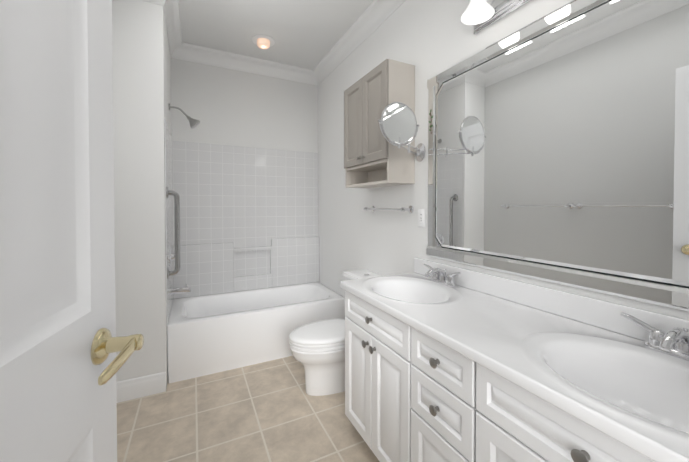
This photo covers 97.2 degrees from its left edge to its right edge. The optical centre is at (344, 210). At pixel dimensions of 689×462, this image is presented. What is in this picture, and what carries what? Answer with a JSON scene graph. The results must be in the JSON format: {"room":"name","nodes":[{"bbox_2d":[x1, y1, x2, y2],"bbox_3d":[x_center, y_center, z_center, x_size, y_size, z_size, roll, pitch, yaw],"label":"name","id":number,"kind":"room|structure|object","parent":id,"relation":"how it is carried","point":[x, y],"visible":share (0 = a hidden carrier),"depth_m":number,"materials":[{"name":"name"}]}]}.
{"room":"bathroom","nodes":[
{"label":"bathroom","id":0,"kind":"room"},
{"bbox_2d":[0,0,143,461],"bbox_3d":[-0.399,0.216,0.275,0.160,2.228,0.811,0,1,-16],"label":"door","id":1,"kind":"structure","parent":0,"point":[61,345],"depth_m":0.48,"materials":[{"name":"white paint"}]},
{"bbox_2d":[112,0,170,389],"bbox_3d":[-1.721,-0.147,2.533,0.450,2.910,0.970,0,1,-26],"label":"wall","id":2,"kind":"structure","parent":0,"point":[141,77],"depth_m":2.13,"materials":[{"name":"white paint"}]},
{"bbox_2d":[164,119,175,327],"bbox_3d":[-1.480,0.088,2.574,0.010,1.533,0.780,0,1,-26],"label":"tiled wall","id":3,"kind":"structure","parent":2,"relation":"attached to","point":[170,146],"depth_m":2.54,"materials":[{"name":"white tile"}]},
{"bbox_2d":[169,247,174,266],"bbox_3d":[-1.441,0.388,2.575,0.065,0.172,0.170,0,1,-26],"label":"shower valve","id":4,"kind":"object","parent":3,"relation":"attached to","point":[171,256],"visible":0.65,"depth_m":2.53,"materials":[{"name":"silver metal"}]},
{"bbox_2d":[167,187,179,278],"bbox_3d":[-1.316,0.170,2.343,0.084,0.703,0.084,0,1,-26],"label":"grab rail","id":5,"kind":"object","parent":3,"relation":"attached to","point":[176,270],"visible":1,"depth_m":2.34,"materials":[{"name":"silver metal"}]},
{"bbox_2d":[170,284,190,294],"bbox_3d":[-1.400,0.668,2.599,0.156,0.080,0.060,0,1,-26],"label":"tub spout","id":6,"kind":"object","parent":3,"relation":"attached to","point":[180,290],"visible":1,"depth_m":2.58,"materials":[{"name":"silver metal"}]},
{"bbox_2d":[158,0,185,55],"bbox_3d":[-1.399,-1.539,2.483,0.100,0.125,0.830,0,1,-26],"label":"crown molding","id":7,"kind":"structure","parent":2,"relation":"attached to","point":[171,8],"depth_m":2.54,"materials":[{"name":"white paint"}]},
{"bbox_2d":[169,103,199,127],"bbox_3d":[-1.365,-0.809,2.594,0.235,0.190,0.096,0,1,-26],"label":"shower head","id":8,"kind":"object","parent":2,"relation":"attached to","point":[194,122],"visible":1,"depth_m":2.59},
{"bbox_2d":[171,58,317,152],"bbox_3d":[-0.973,-0.161,3.381,1.644,2.910,0.120,0,1,-26],"label":"wall","id":9,"kind":"structure","parent":0,"point":[227,106],"depth_m":3.24,"materials":[{"name":"white paint"}]},
{"bbox_2d":[171,43,313,83],"bbox_3d":[-1.029,-1.551,3.209,1.410,0.125,0.100,0,1,-26],"label":"crown molding","id":10,"kind":"structure","parent":9,"relation":"attached to","point":[194,53],"depth_m":3.20,"materials":[{"name":"white paint"}]},
{"bbox_2d":[176,141,318,297],"bbox_3d":[-0.988,0.078,3.281,1.521,1.533,0.048,0,1,-26],"label":"tiled wall","id":11,"kind":"structure","parent":9,"relation":"attached to","point":[248,218],"depth_m":3.25,"materials":[{"name":"white tile"}]},
{"bbox_2d":[117,356,379,461],"bbox_3d":[-0.358,1.371,1.665,2.094,0.100,3.780,0,1,-26],"label":"floor","id":12,"kind":"structure","parent":0,"point":[271,411],"depth_m":1.89,"materials":[{"name":"tile"}]},
{"bbox_2d":[167,282,344,382],"bbox_3d":[-0.828,1.076,2.973,1.520,0.450,0.768,0,1,-26],"label":"bathtub","id":13,"kind":"object","parent":12,"relation":"on","point":[212,333],"visible":0.85,"depth_m":2.61,"materials":[{"name":"white ceramic"}]},
{"bbox_2d":[289,269,381,395],"bbox_3d":[-0.053,0.906,2.291,0.739,0.810,0.450,0,1,-26],"label":"toilet","id":14,"kind":"object","parent":12,"relation":"on","point":[317,348],"visible":0.56,"depth_m":2.15,"materials":[{"name":"white ceramic"}]},
{"bbox_2d":[340,278,688,461],"bbox_3d":[0.615,0.896,1.137,0.572,0.865,1.731,0,1,-26],"label":"bathroom vanity","id":15,"kind":"object","parent":12,"relation":"on","point":[446,363],"depth_m":0.98,"materials":[{"name":"white wood"}]},
{"bbox_2d":[340,274,688,461],"bbox_3d":[0.615,0.444,1.137,0.567,0.039,1.743,0,1,-26],"label":"countertop","id":16,"kind":"structure","parent":15,"relation":"on","point":[488,329],"depth_m":1.01,"materials":[{"name":"white stone"}]},
{"bbox_2d":[179,0,373,69],"bbox_3d":[-0.358,-1.639,1.619,2.094,0.100,3.780,0,1,-26],"label":"ceiling","id":17,"kind":"structure","parent":0,"point":[307,34],"depth_m":2.63,"materials":[{"name":"white paint"}]},
{"bbox_2d":[252,35,274,48],"bbox_3d":[-0.765,-1.578,2.870,0.210,0.058,0.210,0,1,-26],"label":"light","id":18,"kind":"object","parent":17,"relation":"attached to","point":[263,42],"visible":1,"depth_m":2.83,"materials":[{"name":"white glass"}]},
{"bbox_2d":[318,0,688,319],"bbox_3d":[0.552,-0.140,2.029,0.120,2.910,3.660,0,1,-26],"label":"wall","id":19,"kind":"structure","parent":0,"point":[428,39],"depth_m":2.23,"materials":[{"name":"white paint"}]},
{"bbox_2d":[310,0,405,85],"bbox_3d":[0.427,-1.532,2.012,0.100,0.125,3.540,0,1,-26],"label":"crown molding","id":20,"kind":"structure","parent":19,"relation":"attached to","point":[373,17],"depth_m":2.67,"materials":[{"name":"white paint"}]},
{"bbox_2d":[344,59,414,187],"bbox_3d":[0.221,-0.583,2.262,0.254,0.790,0.616,0,1,-26],"label":"upper cabinet","id":21,"kind":"object","parent":19,"relation":"attached to","point":[374,157],"visible":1,"depth_m":2.08,"materials":[{"name":"grey wood"}]},
{"bbox_2d":[364,205,413,213],"bbox_3d":[0.310,-0.014,2.284,0.084,0.056,0.546,0,1,-26],"label":"towel rail","id":22,"kind":"object","parent":19,"relation":"attached to","point":[410,209],"visible":1,"depth_m":2.14,"materials":[{"name":"silver metal"}]},
{"bbox_2d":[378,102,425,161],"bbox_3d":[0.337,-0.466,1.832,0.434,0.289,0.238,0,1,-26],"label":"magnifying mirror","id":23,"kind":"object","parent":19,"relation":"attached to","point":[398,125],"visible":1,"depth_m":1.70,"materials":[{"name":"silver metal"}]},
{"bbox_2d":[418,209,424,226],"bbox_3d":[0.502,0.046,1.984,0.008,0.116,0.072,0,1,-26],"label":"electrical outlet plate","id":24,"kind":"object","parent":19,"relation":"attached to","point":[421,217],"visible":1,"depth_m":1.98,"materials":[{"name":"white plastic"}]},
{"bbox_2d":[461,0,530,34],"bbox_3d":[0.817,-1.023,1.147,0.221,0.203,0.930,0,1,-26],"label":"sconce","id":25,"kind":"object","parent":19,"relation":"attached to","point":[480,15],"visible":1,"depth_m":1.44,"materials":[{"name":"white glass"}]},
{"bbox_2d":[412,258,688,353],"bbox_3d":[0.859,0.372,1.256,0.022,0.099,1.739,0,1,-26],"label":"backsplash","id":26,"kind":"structure","parent":19,"relation":"attached to","point":[672,332],"depth_m":1.16,"materials":[{"name":"white stone"}]},
{"bbox_2d":[426,0,688,310],"bbox_3d":[0.850,-0.263,1.276,0.013,1.120,1.450,0,1,-26],"label":"vanity mirror","id":27,"kind":"object","parent":19,"relation":"attached to","point":[558,145],"visible":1,"depth_m":1.18,"materials":[{"name":"clear glass"}]},
{"bbox_3d":[-1.026,-0.121,0.768,0.120,2.910,2.810,0,1,-26],"label":"wall","id":28,"kind":"structure","parent":0,"visible":0},
{"bbox_2d":[116,372,165,402],"bbox_3d":[-0.851,1.262,0.943,0.329,0.140,2.690,0,1,-26],"label":"baseboard","id":29,"kind":"structure","parent":28,"relation":"attached to","point":[137,387],"depth_m":2.14,"materials":[{"name":"white paint"}]}
]}

